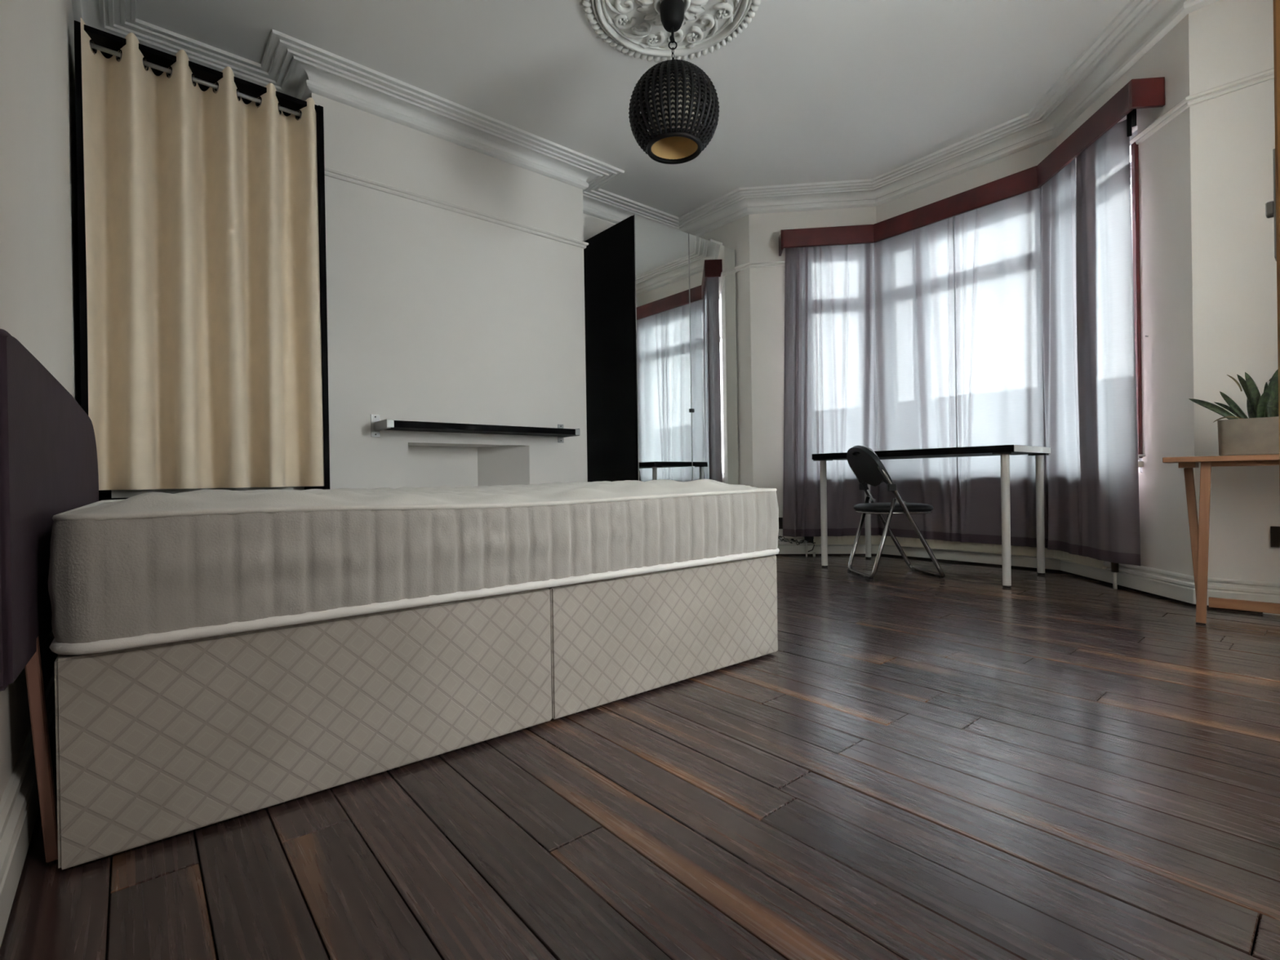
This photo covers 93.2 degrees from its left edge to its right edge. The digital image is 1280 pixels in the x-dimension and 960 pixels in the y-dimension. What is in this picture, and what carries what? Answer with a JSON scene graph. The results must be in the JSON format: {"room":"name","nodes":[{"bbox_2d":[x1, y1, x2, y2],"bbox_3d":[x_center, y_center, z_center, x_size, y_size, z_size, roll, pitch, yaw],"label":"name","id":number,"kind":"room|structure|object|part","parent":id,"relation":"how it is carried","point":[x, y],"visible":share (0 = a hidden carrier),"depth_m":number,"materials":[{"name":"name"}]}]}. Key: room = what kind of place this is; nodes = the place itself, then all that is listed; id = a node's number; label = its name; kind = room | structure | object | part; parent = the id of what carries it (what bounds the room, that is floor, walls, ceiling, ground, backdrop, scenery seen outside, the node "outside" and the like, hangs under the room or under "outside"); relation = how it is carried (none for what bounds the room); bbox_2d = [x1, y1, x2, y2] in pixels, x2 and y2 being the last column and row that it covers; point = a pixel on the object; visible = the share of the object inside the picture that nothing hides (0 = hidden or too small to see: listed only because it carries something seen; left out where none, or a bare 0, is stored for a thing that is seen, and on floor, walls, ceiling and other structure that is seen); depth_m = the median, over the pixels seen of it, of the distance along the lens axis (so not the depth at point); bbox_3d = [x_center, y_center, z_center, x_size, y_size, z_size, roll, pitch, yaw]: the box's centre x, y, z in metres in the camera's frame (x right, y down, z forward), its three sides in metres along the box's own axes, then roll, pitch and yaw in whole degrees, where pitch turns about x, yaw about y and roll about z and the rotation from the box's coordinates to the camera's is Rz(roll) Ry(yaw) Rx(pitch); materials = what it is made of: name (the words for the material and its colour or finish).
{"room":"bedroom","nodes":[
{"label":"bedroom","id":0,"kind":"room"},
{"bbox_2d":[0,0,80,801],"bbox_3d":[-1.164,-0.684,1.002,0.160,2.800,4.740,-1,0,-40],"label":"wall","id":1,"kind":"structure","parent":0,"point":[39,286],"depth_m":1.40,"materials":[{"name":"paint"}]},
{"bbox_2d":[0,670,56,946],"bbox_3d":[-0.611,0.534,1.036,0.695,0.118,3.780,-1,0,-40],"label":"baseboard","id":2,"kind":"structure","parent":1,"relation":"attached to","point":[20,805],"depth_m":0.94,"materials":[{"name":"paint"}]},
{"bbox_2d":[309,93,587,489],"bbox_3d":[-1.116,-0.742,3.746,1.670,2.700,0.325,-1,0,-40],"label":"wall","id":3,"kind":"structure","parent":0,"point":[435,314],"depth_m":3.55,"materials":[{"name":"paint"}]},
{"bbox_2d":[370,413,580,442],"bbox_3d":[-0.911,-0.301,3.565,1.222,0.122,0.208,-1,0,-40],"label":"wall shelf","id":4,"kind":"object","parent":3,"relation":"attached to","point":[376,424],"visible":1,"depth_m":3.42,"materials":[{"name":"black metal"}]},
{"bbox_2d":[324,166,785,272],"bbox_3d":[-0.657,-1.605,3.641,4.041,0.043,1.052,-1,0,-40],"label":"trim","id":5,"kind":"structure","parent":3,"relation":"attached to","point":[330,172],"depth_m":3.59,"materials":[{"name":"paint"}]},
{"bbox_2d":[71,0,1219,236],"bbox_3d":[0.565,-2.061,2.473,4.417,0.110,4.420,-1,0,-40],"label":"trim","id":6,"kind":"structure","parent":3,"relation":"attached to","point":[297,68],"depth_m":3.42,"materials":[{"name":"paint"}]},
{"bbox_2d":[582,213,616,241],"bbox_3d":[-1.073,-0.693,4.072,3.935,2.800,0.160,-1,0,-40],"label":"wall","id":7,"kind":"structure","parent":0,"point":[593,225],"depth_m":4.59,"materials":[{"name":"paint"}]},
{"bbox_2d":[136,0,1130,217],"bbox_3d":[0.616,-2.177,2.517,4.955,0.120,4.820,-1,0,-40],"label":"ceiling","id":8,"kind":"structure","parent":0,"point":[810,91],"depth_m":3.09,"materials":[{"name":"paint"}]},
{"bbox_2d":[582,0,760,62],"bbox_3d":[0.140,-2.097,2.648,0.786,0.043,0.786,-1,0,-7],"label":"ceiling rose","id":9,"kind":"object","parent":8,"relation":"attached to","point":[637,26],"visible":0.85,"depth_m":2.79,"materials":[{"name":"white paint"}]},
{"bbox_3d":[0.140,-2.090,2.648,0.168,0.030,0.168,-1,0,-40],"label":"ring moulding","id":10,"kind":"part","parent":9,"relation":"part of","materials":[{"name":"white paint"}]},
{"bbox_3d":[0.140,-2.099,2.648,0.612,0.012,0.612,-1,0,-40],"label":"ring moulding","id":11,"kind":"part","parent":9,"relation":"part of","materials":[{"name":"white paint"}]},
{"bbox_2d":[628,0,719,164],"bbox_3d":[0.145,-1.758,2.648,0.396,0.635,0.396,-1,0,-15],"label":"pendant lamp","id":12,"kind":"object","parent":9,"relation":"hanging from","point":[671,91],"visible":1,"depth_m":2.54,"materials":[{"name":"black wicker"}]},
{"bbox_3d":[0.142,-1.949,2.648,0.011,0.070,0.011,-1,0,27],"label":"cord","id":13,"kind":"part","parent":12,"relation":"part of","materials":[{"name":"black rubber"}]},
{"bbox_3d":[0.148,-1.621,2.649,0.390,0.349,0.390,-1,0,-40],"label":"woven cord","id":14,"kind":"part","parent":12,"relation":"part of","materials":[{"name":"black paper"}]},
{"bbox_3d":[0.148,-1.605,2.649,0.213,0.296,0.213,-1,0,-40],"label":"lamp shade","id":15,"kind":"part","parent":12,"relation":"part of","materials":[{"name":"gold metal"}]},
{"bbox_2d":[0,555,1279,959],"bbox_3d":[0.661,0.642,2.524,4.955,0.121,4.820,-1,0,-40],"label":"floor","id":16,"kind":"structure","parent":0,"point":[960,765],"depth_m":1.05,"materials":[{"name":"brown wood"}]},
{"bbox_2d":[0,328,98,862],"bbox_3d":[-1.326,0.204,1.417,0.050,0.820,1.600,-1,0,-39],"label":"headboard","id":17,"kind":"object","parent":16,"relation":"on","point":[49,462],"visible":0.74,"depth_m":0.96,"materials":[{"name":"fabric"}]},
{"bbox_3d":[-1.337,0.039,1.410,0.028,0.489,1.600,-1,0,-39],"label":"padded panel","id":18,"kind":"part","parent":17,"relation":"part of","materials":[{"name":"fabric"}]},
{"bbox_2d":[74,20,329,501],"bbox_3d":[-1.978,-0.555,2.785,0.853,2.360,0.600,-1,0,-40],"label":"frame","id":19,"kind":"object","parent":16,"relation":"on","point":[100,37],"visible":0.14,"depth_m":2.51,"materials":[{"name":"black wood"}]},
{"bbox_3d":[-2.296,-0.549,2.518,0.022,2.360,0.600,-1,0,-40],"label":"panel","id":20,"kind":"part","parent":19,"relation":"part of","materials":[{"name":"black metal"}]},
{"bbox_3d":[-2.168,-0.572,3.011,0.809,2.278,0.010,-1,0,-40],"label":"panel","id":21,"kind":"part","parent":19,"relation":"part of","materials":[{"name":"black metal"}]},
{"bbox_3d":[-1.999,-1.724,2.784,0.809,0.022,0.595,-1,0,-40],"label":"panel","id":22,"kind":"part","parent":19,"relation":"part of","materials":[{"name":"black metal"}]},
{"bbox_2d":[80,17,324,497],"bbox_3d":[-1.833,-0.845,2.615,0.826,1.825,0.192,-1,0,-40],"label":"curtain","id":23,"kind":"object","parent":19,"relation":"hanging from","point":[204,337],"visible":0.98,"depth_m":2.58,"materials":[{"name":"beige fabric"}]},
{"bbox_3d":[-1.842,-1.695,2.599,0.809,0.017,0.017,-1,0,-40],"label":"rod","id":24,"kind":"part","parent":23,"relation":"part of","materials":[{"name":"metal"}]},
{"bbox_3d":[-1.660,-0.561,3.053,0.022,2.360,0.600,-1,0,-40],"label":"panel","id":25,"kind":"part","parent":19,"relation":"part of","materials":[{"name":"black metal"}]},
{"bbox_2d":[54,554,777,869],"bbox_3d":[-0.637,0.438,2.005,1.762,0.335,1.330,-1,0,-39],"label":"base","id":26,"kind":"object","parent":16,"relation":"on","point":[154,743],"visible":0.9,"depth_m":1.20,"materials":[{"name":"beige fabric"}]},
{"bbox_2d":[47,479,779,654],"bbox_3d":[-0.633,0.138,2.011,1.804,0.258,1.378,-1,0,-39],"label":"mattress","id":27,"kind":"object","parent":26,"relation":"on","point":[150,568],"visible":1,"depth_m":1.20,"materials":[{"name":"white fabric"}]},
{"bbox_2d":[583,214,738,484],"bbox_3d":[0.176,-0.595,4.589,1.014,2.360,0.627,-1,0,-40],"label":"wardrobe","id":28,"kind":"object","parent":16,"relation":"on","point":[660,300],"visible":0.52,"depth_m":4.29,"materials":[{"name":"black mirror"}]},
{"bbox_3d":[-0.217,-0.587,4.284,0.020,2.360,0.587,-1,0,-40],"label":"panel","id":29,"kind":"part","parent":28,"relation":"part of","materials":[{"name":"black wood"}]},
{"bbox_3d":[0.166,-0.627,4.207,0.503,2.288,0.020,-1,0,-40],"label":"door","id":30,"kind":"part","parent":28,"relation":"part of","materials":[{"name":"white metal"}]},
{"bbox_2d":[635,214,692,481],"bbox_3d":[0.173,-0.628,4.198,0.498,2.283,0.004,-1,0,-40],"label":"mirror","id":31,"kind":"object","parent":28,"relation":"attached to","point":[664,312],"depth_m":4.19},
{"bbox_2d":[688,233,738,484],"bbox_3d":[0.561,-0.635,4.524,0.498,2.283,0.004,-1,0,-40],"label":"mirror","id":32,"kind":"object","parent":28,"relation":"attached to","point":[713,349],"depth_m":4.51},
{"bbox_2d":[708,238,722,244],"bbox_3d":[0.541,-1.826,4.805,0.139,0.090,0.186,-1,0,-40],"label":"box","id":33,"kind":"object","parent":28,"relation":"on","point":[710,239],"visible":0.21,"depth_m":4.72,"materials":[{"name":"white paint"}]},
{"bbox_2d":[804,536,814,551],"bbox_3d":[1.260,0.460,4.494,0.061,0.144,0.058,-1,0,-40],"label":"cable adaptor","id":34,"kind":"object","parent":16,"relation":"on","point":[809,538],"visible":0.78,"depth_m":4.48,"materials":[{"name":"black plastic"}]},
{"bbox_2d":[777,537,815,543],"bbox_3d":[1.158,0.444,4.483,0.268,0.051,0.055,-1,0,6],"label":"cable","id":35,"kind":"object","parent":34,"relation":"attached to","point":[806,540],"visible":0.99,"depth_m":4.47,"materials":[{"name":"black plastic"}]},
{"bbox_2d":[777,535,799,545],"bbox_3d":[1.099,0.445,4.492,0.167,0.072,0.045,-1,0,7],"label":"cable","id":36,"kind":"object","parent":35,"relation":"on","point":[778,535],"visible":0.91,"depth_m":4.48,"materials":[{"name":"black plastic"}]},
{"bbox_2d":[777,539,808,542],"bbox_3d":[1.119,0.452,4.483,0.252,0.020,0.044,-1,0,4],"label":"cable","id":37,"kind":"object","parent":35,"relation":"on","point":[784,540],"visible":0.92,"depth_m":4.47,"materials":[{"name":"plastic"}]},
{"bbox_2d":[846,445,945,579],"bbox_3d":[1.502,0.179,3.623,0.458,0.777,0.396,-1,0,-4],"label":"folding chair","id":38,"kind":"object","parent":16,"relation":"on","point":[866,466],"visible":1,"depth_m":3.50,"materials":[{"name":"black metal"}]},
{"bbox_3d":[1.356,-0.069,3.613,0.174,0.278,0.394,-1,0,-4],"label":"backrest","id":39,"kind":"part","parent":38,"relation":"part of","materials":[{"name":"black plastic"}]},
{"bbox_3d":[1.376,0.336,3.615,0.158,0.466,0.359,-1,0,-4],"label":"leg","id":40,"kind":"part","parent":38,"relation":"part of","materials":[{"name":"silver metal"}]},
{"bbox_3d":[1.510,0.160,3.624,0.412,0.045,0.364,-1,0,-4],"label":"seat","id":41,"kind":"part","parent":38,"relation":"part of","materials":[{"name":"black plastic"}]},
{"bbox_3d":[1.511,0.188,3.624,0.398,0.012,0.358,-1,0,-4],"label":"seat frame","id":42,"kind":"part","parent":38,"relation":"part of","materials":[{"name":"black metal"}]},
{"bbox_2d":[812,444,1050,587],"bbox_3d":[1.771,0.191,3.751,0.685,0.742,1.195,-1,0,-40],"label":"desk","id":43,"kind":"object","parent":16,"relation":"on","point":[1004,451],"visible":0.87,"depth_m":3.52,"materials":[{"name":"white paint"}]},
{"bbox_3d":[1.198,-0.131,3.964,0.090,0.008,0.090,-1,0,-40],"label":"mounting plate","id":44,"kind":"part","parent":43,"relation":"part of","materials":[{"name":"black plastic"}]},
{"bbox_3d":[1.204,0.217,3.965,0.041,0.692,0.041,-1,0,-40],"label":"leg","id":45,"kind":"part","parent":43,"relation":"part of","materials":[{"name":"white paint"}]},
{"bbox_3d":[1.632,0.209,4.341,0.041,0.692,0.041,-1,0,-40],"label":"leg","id":46,"kind":"part","parent":43,"relation":"part of","materials":[{"name":"white paint"}]},
{"bbox_3d":[1.905,-0.140,3.160,0.090,0.008,0.090,-1,0,-40],"label":"mounting plate","id":47,"kind":"part","parent":43,"relation":"part of","materials":[{"name":"black plastic"}]},
{"bbox_3d":[1.910,0.207,3.161,0.041,0.692,0.041,-1,0,-40],"label":"leg","id":48,"kind":"part","parent":43,"relation":"part of","materials":[{"name":"white paint"}]},
{"bbox_3d":[2.333,-0.148,3.537,0.090,0.008,0.090,-1,0,-40],"label":"mounting plate","id":49,"kind":"part","parent":43,"relation":"part of","materials":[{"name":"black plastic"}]},
{"bbox_3d":[2.338,0.199,3.538,0.041,0.692,0.041,-1,0,-40],"label":"leg","id":50,"kind":"part","parent":43,"relation":"part of","materials":[{"name":"white paint"}]},
{"bbox_2d":[805,535,1119,588],"bbox_3d":[1.976,0.308,3.913,0.430,0.500,1.875,-1,0,-40],"label":"radiator","id":51,"kind":"object","parent":16,"relation":"on","point":[845,540],"visible":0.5,"depth_m":3.92,"materials":[{"name":"white metal"}]},
{"bbox_3d":[1.527,0.267,4.481,0.486,0.405,0.045,-1,0,6],"label":"panel","id":52,"kind":"part","parent":51,"relation":"part of","materials":[{"name":"beige metal"}]},
{"bbox_3d":[2.116,0.258,4.025,0.045,0.405,1.123,-1,0,-39],"label":"panel","id":53,"kind":"part","parent":51,"relation":"part of","materials":[{"name":"beige metal"}]},
{"bbox_3d":[2.448,0.255,3.374,0.045,0.405,0.451,-1,0,5],"label":"panel","id":54,"kind":"part","parent":51,"relation":"part of","materials":[{"name":"beige metal"}]},
{"bbox_2d":[1162,453,1279,625],"bbox_3d":[2.468,0.231,2.228,0.800,0.652,0.301,-1,0,45],"label":"console table","id":55,"kind":"object","parent":16,"relation":"on","point":[1198,528],"visible":1,"depth_m":2.34,"materials":[{"name":"brown wood"}]},
{"bbox_3d":[2.320,0.253,2.531,0.100,0.611,0.039,-1,0,-11],"label":"leg","id":56,"kind":"part","parent":55,"relation":"part of","materials":[{"name":"brown wood"}]},
{"bbox_3d":[2.184,0.242,2.347,0.050,0.623,0.042,-1,0,45],"label":"leg","id":57,"kind":"part","parent":55,"relation":"part of","materials":[{"name":"brown wood"}]},
{"bbox_2d":[1217,416,1279,455],"bbox_3d":[2.472,-0.166,2.238,0.486,0.140,0.158,-1,0,45],"label":"planter","id":58,"kind":"object","parent":55,"relation":"on","point":[1249,436],"visible":0.84,"depth_m":2.29,"materials":[{"name":"grey concrete"}]},
{"bbox_2d":[1188,368,1278,422],"bbox_3d":[2.381,-0.318,2.279,0.093,0.209,0.475,-1,0,-37],"label":"snake plant","id":59,"kind":"object","parent":58,"relation":"on","point":[1266,405],"visible":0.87,"depth_m":2.32,"materials":[{"name":"green plant"}]},
{"bbox_2d":[698,214,753,487],"bbox_3d":[0.633,-0.723,4.977,0.160,2.800,0.855,-1,0,-40],"label":"wall","id":60,"kind":"structure","parent":0,"point":[735,235],"depth_m":4.66,"materials":[{"name":"paint"}]},
{"bbox_2d":[748,206,875,537],"bbox_3d":[1.318,-0.733,4.627,0.930,2.800,0.160,-1,0,6],"label":"wall","id":61,"kind":"structure","parent":0,"point":[766,283],"depth_m":4.58,"materials":[{"name":"paint"}]},
{"bbox_2d":[778,517,782,528],"bbox_3d":[1.027,0.327,4.575,0.100,0.086,0.013,-1,0,6],"label":"socket","id":62,"kind":"object","parent":61,"relation":"attached to","point":[780,519],"visible":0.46,"depth_m":4.57,"materials":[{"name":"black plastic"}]},
{"bbox_2d":[875,137,1056,222],"bbox_3d":[2.197,-0.746,4.102,0.160,2.800,1.150,-1,0,-39],"label":"wall","id":63,"kind":"structure","parent":0,"point":[1031,157],"depth_m":3.99,"materials":[{"name":"paint"}]},
{"bbox_2d":[778,76,1164,256],"bbox_3d":[1.876,-1.771,3.798,0.707,0.142,2.247,-1,0,-40],"label":"pelmet","id":64,"kind":"object","parent":63,"relation":"attached to","point":[1139,93],"visible":1,"depth_m":3.71,"materials":[{"name":"brown wood"}]},
{"bbox_2d":[1126,108,1136,137],"bbox_3d":[1.892,-1.707,3.794,0.532,0.144,2.103,-1,0,-37],"label":"track","id":65,"kind":"object","parent":64,"relation":"attached to","point":[1131,116],"visible":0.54,"depth_m":2.88,"materials":[{"name":"black plastic"}]},
{"bbox_2d":[782,243,879,537],"bbox_3d":[1.380,-0.667,4.431,0.683,2.168,0.103,-1,0,12],"label":"curtain","id":66,"kind":"object","parent":65,"relation":"hanging from","point":[830,378],"visible":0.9,"depth_m":4.43,"materials":[{"name":"white fabric"}]},
{"bbox_2d":[874,217,959,542],"bbox_3d":[1.885,-0.676,4.178,0.041,2.166,0.564,-1,0,-38],"label":"curtain","id":67,"kind":"object","parent":65,"relation":"hanging from","point":[915,291],"visible":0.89,"depth_m":4.14,"materials":[{"name":"white fabric"}]},
{"bbox_2d":[953,186,1048,548],"bbox_3d":[2.224,-0.679,3.764,0.044,2.168,0.521,-1,0,-40],"label":"curtain","id":68,"kind":"object","parent":65,"relation":"hanging from","point":[1000,383],"visible":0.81,"depth_m":3.77,"materials":[{"name":"white fabric"}]},
{"bbox_2d":[1040,158,1082,555],"bbox_3d":[2.365,-0.678,3.413,0.044,2.173,0.326,-1,0,5],"label":"curtain","id":69,"kind":"object","parent":65,"relation":"hanging from","point":[1058,194],"visible":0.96,"depth_m":3.43,"materials":[{"name":"white fabric"}]},
{"bbox_2d":[1075,119,1140,565],"bbox_3d":[2.357,-0.675,3.081,0.057,2.178,0.347,-1,0,-5],"label":"curtain","id":70,"kind":"object","parent":65,"relation":"hanging from","point":[1106,348],"visible":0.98,"depth_m":3.04,"materials":[{"name":"white fabric"}]},
{"bbox_2d":[1056,13,1195,575],"bbox_3d":[2.536,-0.749,3.119,0.160,2.800,0.965,-1,0,5],"label":"wall","id":71,"kind":"structure","parent":0,"point":[1164,156],"depth_m":2.79,"materials":[{"name":"paint"}]},
{"bbox_2d":[1129,129,1142,472],"bbox_3d":[2.460,-0.870,3.258,0.163,1.716,0.610,-1,0,5],"label":"window","id":72,"kind":"structure","parent":71,"relation":"in","point":[1140,469],"depth_m":3.01,"materials":[{"name":"white plastic"}]},
{"bbox_3d":[2.490,-1.626,3.242,0.055,0.125,0.510,-1,0,5],"label":"sash","id":73,"kind":"part","parent":72,"relation":"part of","materials":[{"name":"white plastic"}]},
{"bbox_3d":[2.504,-0.803,3.244,0.055,1.452,0.510,-1,0,5],"label":"sash","id":74,"kind":"part","parent":72,"relation":"part of","materials":[{"name":"white plastic"}]},
{"bbox_2d":[1131,142,1142,457],"bbox_3d":[2.431,-0.877,2.962,0.018,1.540,0.025,-1,0,5],"label":"trim","id":75,"kind":"structure","parent":71,"relation":"attached to","point":[1135,150],"depth_m":2.95,"materials":[{"name":"brown wood"}]},
{"bbox_2d":[1137,461,1143,467],"bbox_3d":[2.438,-0.077,2.967,0.030,0.030,0.040,-1,0,5],"label":"trim","id":76,"kind":"structure","parent":71,"relation":"attached to","point":[1140,464],"depth_m":2.95,"materials":[{"name":"paint"}]},
{"bbox_2d":[1129,67,1274,144],"bbox_3d":[2.648,-1.655,2.037,0.640,0.043,1.832,-1,0,4],"label":"trim","id":77,"kind":"structure","parent":71,"relation":"attached to","point":[1268,74],"depth_m":2.60,"materials":[{"name":"paint"}]},
{"bbox_2d":[1188,0,1279,615],"bbox_3d":[2.882,-0.752,2.289,1.166,2.800,0.160,-1,0,45],"label":"wall","id":78,"kind":"structure","parent":0,"point":[1233,134],"depth_m":2.55,"materials":[{"name":"paint"}]},
{"bbox_2d":[775,537,1279,613],"bbox_3d":[1.842,0.490,2.999,1.831,0.118,4.933,-1,0,-14],"label":"baseboard","id":79,"kind":"structure","parent":78,"relation":"attached to","point":[1178,586],"depth_m":3.06,"materials":[{"name":"paint"}]},
{"bbox_2d":[1270,525,1279,547],"bbox_3d":[2.635,0.231,2.429,0.146,0.086,0.013,-1,0,45],"label":"socket","id":80,"kind":"object","parent":78,"relation":"attached to","point":[1274,531],"visible":1,"depth_m":2.47,"materials":[{"name":"black plastic"}]},
{"bbox_3d":[1.818,-0.731,0.546,4.135,2.800,0.120,-1,0,-40],"label":"wall","id":81,"kind":"structure","parent":0,"visible":0},
{"bbox_2d":[1265,0,1279,481],"bbox_3d":[1.251,-0.423,0.667,0.157,1.987,0.783,-1,0,-40],"label":"door","id":82,"kind":"structure","parent":81,"relation":"in","point":[1272,208],"depth_m":0.94,"materials":[{"name":"brown wood"}]},
{"bbox_3d":[1.006,-0.434,0.958,0.032,0.170,0.003,-1,0,-40],"label":"latch plate","id":83,"kind":"part","parent":82,"relation":"part of","materials":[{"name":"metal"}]}
]}

